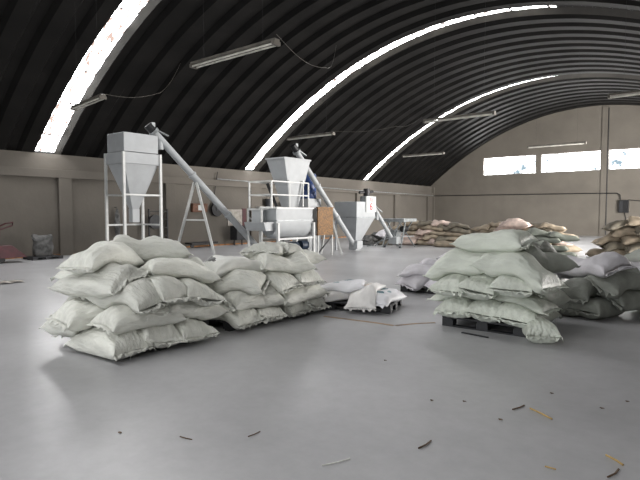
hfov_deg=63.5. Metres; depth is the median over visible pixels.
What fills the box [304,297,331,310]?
sack
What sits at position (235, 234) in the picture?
machine
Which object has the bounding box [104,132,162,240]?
hopper
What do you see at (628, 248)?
sack
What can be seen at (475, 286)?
sack
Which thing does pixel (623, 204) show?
switch box
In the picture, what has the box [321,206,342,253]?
trestle
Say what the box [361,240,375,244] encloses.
sack
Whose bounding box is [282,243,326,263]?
sack
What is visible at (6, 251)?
truck
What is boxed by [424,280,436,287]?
sack
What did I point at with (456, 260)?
sack
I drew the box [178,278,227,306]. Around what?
sack
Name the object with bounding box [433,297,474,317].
sack
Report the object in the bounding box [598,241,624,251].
sack
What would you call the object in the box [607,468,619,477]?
straw
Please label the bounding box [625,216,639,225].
sack
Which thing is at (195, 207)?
upper cabinet
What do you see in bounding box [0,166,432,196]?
trim
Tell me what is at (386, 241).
sack
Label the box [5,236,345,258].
baseboard
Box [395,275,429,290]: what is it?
sack
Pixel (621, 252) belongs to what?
sack
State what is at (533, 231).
sack
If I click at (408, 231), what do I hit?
sack
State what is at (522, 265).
sack
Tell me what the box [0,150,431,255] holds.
wall
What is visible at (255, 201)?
trim
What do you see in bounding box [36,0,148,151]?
window
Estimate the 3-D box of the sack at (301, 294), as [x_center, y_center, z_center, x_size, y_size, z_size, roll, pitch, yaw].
[-0.368,0.775,7.985,0.542,0.361,1.162,2,4,35]
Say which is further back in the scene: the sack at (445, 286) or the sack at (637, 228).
the sack at (637, 228)
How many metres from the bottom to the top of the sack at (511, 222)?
0.413 m
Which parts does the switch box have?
panel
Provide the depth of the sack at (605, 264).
7.85 m
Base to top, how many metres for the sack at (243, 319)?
0.386 m
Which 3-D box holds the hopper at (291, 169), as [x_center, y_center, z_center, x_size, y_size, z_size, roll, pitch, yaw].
[-1.124,-1.972,18.037,0.972,1.680,1.390,2,4,39]
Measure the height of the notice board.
0.900 m
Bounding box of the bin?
[335,189,375,249]
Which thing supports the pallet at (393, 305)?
on the floor
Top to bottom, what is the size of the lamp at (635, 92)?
2.976 m
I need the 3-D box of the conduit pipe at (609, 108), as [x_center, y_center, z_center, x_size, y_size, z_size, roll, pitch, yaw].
[19.205,-4.574,34.566,0.060,8.456,0.060,2,4,39]
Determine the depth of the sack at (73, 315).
5.86 m
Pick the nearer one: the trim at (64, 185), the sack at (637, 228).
the sack at (637, 228)
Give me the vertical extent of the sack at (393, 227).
0.401 m
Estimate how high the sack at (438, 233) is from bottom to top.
0.375 m
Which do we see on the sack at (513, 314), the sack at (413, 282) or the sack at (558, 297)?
the sack at (558, 297)
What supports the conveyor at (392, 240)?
on the floor
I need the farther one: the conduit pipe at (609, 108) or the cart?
the conduit pipe at (609, 108)
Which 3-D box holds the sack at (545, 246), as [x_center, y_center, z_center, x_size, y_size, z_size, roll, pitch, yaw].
[2.979,0.171,7.438,0.933,0.398,0.535,-2,4,-31]
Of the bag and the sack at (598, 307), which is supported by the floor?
the sack at (598, 307)
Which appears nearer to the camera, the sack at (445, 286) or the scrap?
the sack at (445, 286)
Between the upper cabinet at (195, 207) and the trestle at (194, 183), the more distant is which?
the upper cabinet at (195, 207)
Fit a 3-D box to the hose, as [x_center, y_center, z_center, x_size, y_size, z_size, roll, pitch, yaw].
[-4.966,-2.199,24.805,0.200,2.153,0.700,2,4,39]
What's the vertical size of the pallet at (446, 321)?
0.140 m
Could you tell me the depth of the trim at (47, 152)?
19.06 m
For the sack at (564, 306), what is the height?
0.312 m
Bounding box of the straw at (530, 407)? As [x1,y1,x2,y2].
[529,407,552,419]
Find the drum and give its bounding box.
[300,173,315,198]
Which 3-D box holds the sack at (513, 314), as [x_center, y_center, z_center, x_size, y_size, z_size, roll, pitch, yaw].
[2.784,1.011,6.924,0.592,0.399,1.005,3,4,42]
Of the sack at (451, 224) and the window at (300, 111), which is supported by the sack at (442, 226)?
the sack at (451, 224)
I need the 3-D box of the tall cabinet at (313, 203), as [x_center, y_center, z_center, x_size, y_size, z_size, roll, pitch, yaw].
[-0.502,-0.516,19.829,0.795,2.120,0.800,2,4,39]
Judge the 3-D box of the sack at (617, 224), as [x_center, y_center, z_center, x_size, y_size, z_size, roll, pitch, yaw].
[10.616,-0.504,18.264,1.080,0.422,0.639,0,3,5]
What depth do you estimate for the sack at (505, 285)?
6.54 m
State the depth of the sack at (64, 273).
6.30 m
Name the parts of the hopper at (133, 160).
leg, leg, spout, leg, leg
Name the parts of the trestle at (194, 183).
leg, leg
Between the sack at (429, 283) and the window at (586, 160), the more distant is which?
the window at (586, 160)
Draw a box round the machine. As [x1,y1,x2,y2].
[230,226,245,244]
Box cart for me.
[185,241,217,247]
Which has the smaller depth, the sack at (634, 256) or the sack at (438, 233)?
the sack at (634, 256)
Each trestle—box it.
[178,182,215,254]
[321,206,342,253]
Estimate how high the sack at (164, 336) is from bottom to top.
0.367 m
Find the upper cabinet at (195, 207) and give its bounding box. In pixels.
[191,203,207,211]
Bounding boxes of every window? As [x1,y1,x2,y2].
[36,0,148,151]
[246,5,556,169]
[364,77,545,179]
[483,155,535,174]
[541,150,600,172]
[608,148,639,169]
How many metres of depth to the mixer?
17.30 m
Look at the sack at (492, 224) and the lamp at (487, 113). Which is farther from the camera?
the sack at (492, 224)
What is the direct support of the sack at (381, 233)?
on the sack at (373, 233)
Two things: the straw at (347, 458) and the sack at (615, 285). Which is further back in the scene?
the sack at (615, 285)
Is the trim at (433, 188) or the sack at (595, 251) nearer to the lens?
the sack at (595, 251)
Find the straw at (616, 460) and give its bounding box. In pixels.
[605,454,623,465]
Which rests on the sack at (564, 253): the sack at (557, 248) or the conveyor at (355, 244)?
the sack at (557, 248)
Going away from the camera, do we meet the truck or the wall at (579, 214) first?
the truck
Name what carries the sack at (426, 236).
on the sack at (431, 241)
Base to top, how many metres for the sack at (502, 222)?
0.403 m
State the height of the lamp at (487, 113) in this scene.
4.090 m
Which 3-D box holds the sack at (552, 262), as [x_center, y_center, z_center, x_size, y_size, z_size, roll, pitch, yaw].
[2.999,0.264,7.144,1.015,0.418,0.561,-1,3,-21]
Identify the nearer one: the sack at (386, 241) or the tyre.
the tyre
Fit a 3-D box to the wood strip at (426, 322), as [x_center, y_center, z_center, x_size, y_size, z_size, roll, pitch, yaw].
[1.368,1.205,7.431,0.641,0.002,0.089,-1,3,-18]
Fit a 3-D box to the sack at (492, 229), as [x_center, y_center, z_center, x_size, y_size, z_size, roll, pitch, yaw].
[7.778,-0.402,23.631,1.087,0.375,0.648,2,4,34]
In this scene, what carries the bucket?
on the wall shelf
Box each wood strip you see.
[323,316,393,325]
[395,322,434,325]
[461,332,488,337]
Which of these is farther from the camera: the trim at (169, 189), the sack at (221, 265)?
the trim at (169, 189)
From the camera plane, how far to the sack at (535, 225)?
22.14 m
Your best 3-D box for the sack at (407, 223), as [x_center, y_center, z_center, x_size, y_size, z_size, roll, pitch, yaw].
[4.739,-0.842,25.990,1.106,0.352,0.633,2,4,35]
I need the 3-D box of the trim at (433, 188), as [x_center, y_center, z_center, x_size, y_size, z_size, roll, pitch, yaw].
[9.313,-2.518,42.645,0.250,3.690,0.070,2,4,39]
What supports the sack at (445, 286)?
on the sack at (436, 297)
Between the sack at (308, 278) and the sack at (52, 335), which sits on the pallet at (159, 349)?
the sack at (52, 335)
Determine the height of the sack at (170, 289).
0.374 m
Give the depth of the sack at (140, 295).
5.77 m
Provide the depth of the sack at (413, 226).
25.55 m
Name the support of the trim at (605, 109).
attached to the wall at (579, 214)
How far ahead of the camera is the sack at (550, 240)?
18.42 m
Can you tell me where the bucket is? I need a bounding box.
[265,196,270,206]
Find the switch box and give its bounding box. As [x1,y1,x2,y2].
[618,200,628,212]
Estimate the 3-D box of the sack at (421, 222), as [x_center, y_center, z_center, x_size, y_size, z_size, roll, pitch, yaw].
[5.304,-0.804,25.507,1.103,0.365,0.647,2,3,27]
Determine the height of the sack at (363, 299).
0.407 m
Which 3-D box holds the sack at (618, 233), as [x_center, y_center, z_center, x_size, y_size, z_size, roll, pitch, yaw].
[10.707,-0.260,18.097,1.083,0.382,0.636,1,3,22]
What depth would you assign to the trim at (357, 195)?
34.09 m
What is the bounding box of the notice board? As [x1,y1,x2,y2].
[228,209,245,225]
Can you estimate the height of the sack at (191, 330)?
0.379 m
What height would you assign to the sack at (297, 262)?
0.353 m
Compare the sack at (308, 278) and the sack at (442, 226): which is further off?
the sack at (442, 226)
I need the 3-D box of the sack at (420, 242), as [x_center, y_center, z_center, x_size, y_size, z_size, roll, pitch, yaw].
[5.175,0.114,25.271,1.092,0.274,0.660,2,4,31]
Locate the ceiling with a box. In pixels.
[0,0,639,185]
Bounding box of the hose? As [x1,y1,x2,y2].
[211,172,221,216]
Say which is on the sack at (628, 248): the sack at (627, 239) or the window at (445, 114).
the sack at (627, 239)
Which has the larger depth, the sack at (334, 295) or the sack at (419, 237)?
the sack at (419, 237)
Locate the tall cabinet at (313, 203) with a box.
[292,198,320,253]
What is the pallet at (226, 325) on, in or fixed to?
on the floor
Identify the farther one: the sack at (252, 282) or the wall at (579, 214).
the wall at (579, 214)
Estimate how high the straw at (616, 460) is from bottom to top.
0.018 m
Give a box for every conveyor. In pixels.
[144,122,256,245]
[290,143,362,249]
[375,206,400,244]
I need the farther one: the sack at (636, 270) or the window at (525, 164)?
the window at (525, 164)
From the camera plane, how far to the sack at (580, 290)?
7.81 m
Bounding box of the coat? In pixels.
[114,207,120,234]
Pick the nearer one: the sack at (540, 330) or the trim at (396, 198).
the sack at (540, 330)
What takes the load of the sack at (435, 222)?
on the sack at (442, 226)
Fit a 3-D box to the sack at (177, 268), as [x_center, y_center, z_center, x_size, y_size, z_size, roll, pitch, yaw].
[-1.768,0.391,6.439,1.009,0.379,0.559,-3,4,-41]
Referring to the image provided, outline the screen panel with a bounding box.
[316,207,333,253]
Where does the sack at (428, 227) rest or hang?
on the sack at (438, 233)
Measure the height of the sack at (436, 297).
0.294 m
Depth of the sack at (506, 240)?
6.96 m
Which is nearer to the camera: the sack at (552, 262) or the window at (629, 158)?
the sack at (552, 262)
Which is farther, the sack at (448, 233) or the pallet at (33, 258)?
the sack at (448, 233)
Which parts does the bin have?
leg, motor, number plate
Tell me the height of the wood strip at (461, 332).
0.012 m
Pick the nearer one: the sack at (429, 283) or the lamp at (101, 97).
the sack at (429, 283)
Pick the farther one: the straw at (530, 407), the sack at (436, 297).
the sack at (436, 297)
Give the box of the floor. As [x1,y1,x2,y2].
[0,235,639,479]
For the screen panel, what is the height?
1.800 m
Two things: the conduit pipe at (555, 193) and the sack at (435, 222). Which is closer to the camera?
the sack at (435, 222)
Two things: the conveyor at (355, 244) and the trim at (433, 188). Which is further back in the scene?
the trim at (433, 188)
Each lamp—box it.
[70,16,106,110]
[189,0,280,68]
[286,116,334,140]
[402,152,444,156]
[423,4,495,123]
[527,51,586,148]
[607,1,639,98]
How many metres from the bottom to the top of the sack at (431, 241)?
0.383 m
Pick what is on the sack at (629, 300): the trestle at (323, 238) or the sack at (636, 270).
the sack at (636, 270)
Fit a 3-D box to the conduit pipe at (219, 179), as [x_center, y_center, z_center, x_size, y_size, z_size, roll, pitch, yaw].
[2.204,-3.282,33.597,0.042,0.262,22.760,2,4,39]
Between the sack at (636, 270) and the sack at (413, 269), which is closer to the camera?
the sack at (636, 270)
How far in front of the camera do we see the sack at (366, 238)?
25.35 m
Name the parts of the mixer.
frame, leg, railing, motor, leg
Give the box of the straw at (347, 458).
[322,458,349,465]
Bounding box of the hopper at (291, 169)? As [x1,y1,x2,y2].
[265,157,310,206]
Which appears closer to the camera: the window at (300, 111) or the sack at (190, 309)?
the sack at (190, 309)
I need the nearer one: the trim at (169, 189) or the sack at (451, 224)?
the trim at (169, 189)
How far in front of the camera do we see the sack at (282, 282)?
7.52 m
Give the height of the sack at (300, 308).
0.355 m
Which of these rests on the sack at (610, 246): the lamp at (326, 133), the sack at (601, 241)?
the sack at (601, 241)
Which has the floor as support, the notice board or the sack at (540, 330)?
the sack at (540, 330)
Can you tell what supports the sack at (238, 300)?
on the sack at (273, 313)
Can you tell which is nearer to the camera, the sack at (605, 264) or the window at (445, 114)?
the sack at (605, 264)
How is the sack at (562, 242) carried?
on the sack
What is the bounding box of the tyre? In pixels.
[148,215,159,228]
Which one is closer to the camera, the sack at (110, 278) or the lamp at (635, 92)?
the sack at (110, 278)
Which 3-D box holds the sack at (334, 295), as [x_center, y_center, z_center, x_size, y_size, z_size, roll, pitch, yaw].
[0.437,0.924,8.752,1.092,0.228,0.574,-1,3,-21]
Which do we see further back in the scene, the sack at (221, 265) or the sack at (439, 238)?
the sack at (439, 238)
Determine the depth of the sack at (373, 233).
25.44 m
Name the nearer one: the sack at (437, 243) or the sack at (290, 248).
the sack at (290, 248)
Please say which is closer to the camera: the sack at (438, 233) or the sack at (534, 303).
the sack at (534, 303)
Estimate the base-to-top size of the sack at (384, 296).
0.220 m
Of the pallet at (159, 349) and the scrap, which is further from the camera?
the scrap
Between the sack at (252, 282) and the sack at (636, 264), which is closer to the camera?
the sack at (252, 282)
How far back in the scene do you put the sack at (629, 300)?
7.75 m
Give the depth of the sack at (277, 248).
7.71 m
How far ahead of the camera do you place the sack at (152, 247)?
6.59 m
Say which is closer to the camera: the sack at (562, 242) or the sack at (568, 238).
the sack at (568, 238)
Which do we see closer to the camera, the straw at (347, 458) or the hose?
the straw at (347, 458)
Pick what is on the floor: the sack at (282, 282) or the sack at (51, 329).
the sack at (51, 329)
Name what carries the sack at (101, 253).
on the sack at (110, 278)
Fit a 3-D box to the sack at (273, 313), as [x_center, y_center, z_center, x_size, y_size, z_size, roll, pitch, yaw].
[-0.977,0.978,7.636,0.994,0.370,0.536,3,4,43]
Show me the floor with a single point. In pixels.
(318, 390)
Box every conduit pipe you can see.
[219,179,433,195]
[436,193,620,199]
[605,108,609,234]
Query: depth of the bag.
17.66 m
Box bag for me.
[31,234,53,256]
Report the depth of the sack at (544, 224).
21.74 m
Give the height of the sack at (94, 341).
0.376 m
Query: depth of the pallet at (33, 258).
17.63 m
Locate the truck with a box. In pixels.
[0,222,26,262]
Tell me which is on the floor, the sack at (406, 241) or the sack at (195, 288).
the sack at (406, 241)
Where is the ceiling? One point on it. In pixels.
(222, 114)
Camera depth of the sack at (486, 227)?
23.59 m
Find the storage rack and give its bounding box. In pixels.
[148,209,167,238]
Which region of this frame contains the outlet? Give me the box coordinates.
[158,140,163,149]
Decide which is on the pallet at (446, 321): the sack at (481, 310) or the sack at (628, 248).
the sack at (481, 310)
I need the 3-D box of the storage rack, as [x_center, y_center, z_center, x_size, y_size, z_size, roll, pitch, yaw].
[-6.899,-0.451,22.085,0.050,1.750,0.950,2,4,39]
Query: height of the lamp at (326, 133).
3.246 m
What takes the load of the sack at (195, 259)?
on the sack
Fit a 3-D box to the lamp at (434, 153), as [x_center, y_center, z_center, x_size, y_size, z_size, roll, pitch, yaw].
[5.510,-6.201,27.599,2.440,3.387,0.180,2,4,39]
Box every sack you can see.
[38,314,82,335]
[45,297,105,332]
[46,263,149,296]
[49,263,144,280]
[49,296,76,317]
[51,335,73,338]
[56,240,145,273]
[63,326,156,360]
[80,278,168,313]
[86,304,188,334]
[112,235,193,261]
[139,258,223,282]
[139,324,186,347]
[140,257,205,266]
[142,275,202,302]
[167,301,229,319]
[173,318,219,342]
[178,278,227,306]
[202,269,270,295]
[204,255,266,276]
[210,302,268,329]
[221,285,285,311]
[238,241,287,258]
[249,251,316,273]
[254,306,289,321]
[264,271,304,294]
[277,284,329,305]
[278,302,314,316]
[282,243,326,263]
[291,269,326,285]
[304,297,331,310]
[321,279,364,292]
[321,291,350,301]
[344,281,385,311]
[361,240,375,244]
[362,235,379,241]
[371,232,388,239]
[376,230,385,236]
[376,239,392,244]
[376,288,406,308]
[392,223,407,229]
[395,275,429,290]
[397,264,432,276]
[399,237,416,244]
[402,220,418,225]
[407,230,418,235]
[410,224,425,229]
[412,235,429,239]
[415,220,432,225]
[415,229,433,235]
[417,240,431,245]
[419,258,436,264]
[421,234,437,239]
[422,248,483,280]
[423,225,445,231]
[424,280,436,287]
[426,238,434,243]
[426,294,497,300]
[427,273,470,296]
[428,230,444,235]
[431,220,449,225]
[431,241,455,246]
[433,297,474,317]
[434,236,453,241]
[437,224,452,231]
[443,231,463,236]
[447,222,469,229]
[449,229,543,252]
[451,227,474,234]
[456,273,498,299]
[463,299,503,322]
[469,251,568,294]
[470,224,491,231]
[478,227,495,232]
[487,275,534,297]
[488,221,500,227]
[491,302,561,327]
[494,294,562,315]
[497,221,522,228]
[502,218,532,227]
[522,245,579,272]
[522,317,563,343]
[526,228,552,237]
[530,223,545,228]
[533,289,571,305]
[534,236,561,243]
[534,239,556,252]
[538,222,566,231]
[548,231,579,241]
[552,241,574,245]
[552,245,568,251]
[554,245,582,251]
[554,273,573,278]
[557,252,576,256]
[557,303,581,315]
[560,251,637,277]
[560,278,597,304]
[565,296,624,318]
[583,270,639,298]
[585,248,605,256]
[590,235,620,245]
[596,290,639,310]
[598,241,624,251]
[600,220,633,230]
[608,227,637,237]
[613,249,627,255]
[620,235,639,244]
[624,243,639,252]
[624,249,639,261]
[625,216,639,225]
[627,268,639,274]
[630,261,639,270]
[633,225,639,235]
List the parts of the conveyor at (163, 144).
motor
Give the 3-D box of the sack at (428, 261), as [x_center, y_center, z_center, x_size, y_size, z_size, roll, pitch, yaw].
[2.500,0.567,10.760,1.009,0.387,0.535,0,3,-1]
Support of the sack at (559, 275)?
on the sack
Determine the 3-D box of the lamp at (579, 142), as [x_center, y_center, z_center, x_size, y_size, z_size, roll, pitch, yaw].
[10.453,-6.236,22.790,2.440,4.170,0.180,2,4,39]
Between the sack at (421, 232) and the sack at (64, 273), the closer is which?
the sack at (64, 273)
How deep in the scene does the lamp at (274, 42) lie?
10.02 m
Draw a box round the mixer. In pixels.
[244,180,314,251]
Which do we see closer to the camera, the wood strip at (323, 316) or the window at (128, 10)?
the wood strip at (323, 316)
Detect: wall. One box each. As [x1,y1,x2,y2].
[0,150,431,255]
[431,105,639,235]
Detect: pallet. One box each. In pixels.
[23,254,62,260]
[124,341,197,358]
[197,319,280,331]
[325,299,401,313]
[400,285,434,293]
[442,316,525,337]
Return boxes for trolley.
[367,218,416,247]
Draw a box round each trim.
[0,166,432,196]
[35,150,365,180]
[57,178,73,255]
[164,183,175,239]
[249,188,261,242]
[355,193,362,201]
[393,195,400,225]
[426,197,431,220]
[432,187,434,220]
[599,107,608,235]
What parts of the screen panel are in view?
leg, panel, leg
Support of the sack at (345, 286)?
on the sack at (334, 295)
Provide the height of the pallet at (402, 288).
0.140 m
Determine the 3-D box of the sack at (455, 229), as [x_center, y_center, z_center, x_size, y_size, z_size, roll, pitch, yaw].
[6.685,-0.424,24.273,1.097,0.399,0.646,3,4,40]
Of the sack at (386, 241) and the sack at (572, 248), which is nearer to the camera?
the sack at (572, 248)
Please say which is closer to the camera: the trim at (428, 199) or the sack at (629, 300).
the sack at (629, 300)
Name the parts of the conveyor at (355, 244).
motor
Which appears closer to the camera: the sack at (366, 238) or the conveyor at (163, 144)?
the conveyor at (163, 144)
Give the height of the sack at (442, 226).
0.397 m
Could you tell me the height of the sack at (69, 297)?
0.376 m
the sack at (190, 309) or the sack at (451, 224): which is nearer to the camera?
the sack at (190, 309)
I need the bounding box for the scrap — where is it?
[0,280,23,283]
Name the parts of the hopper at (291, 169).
lever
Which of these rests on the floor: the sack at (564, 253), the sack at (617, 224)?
the sack at (564, 253)
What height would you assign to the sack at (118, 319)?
0.354 m
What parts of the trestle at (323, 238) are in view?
leg, leg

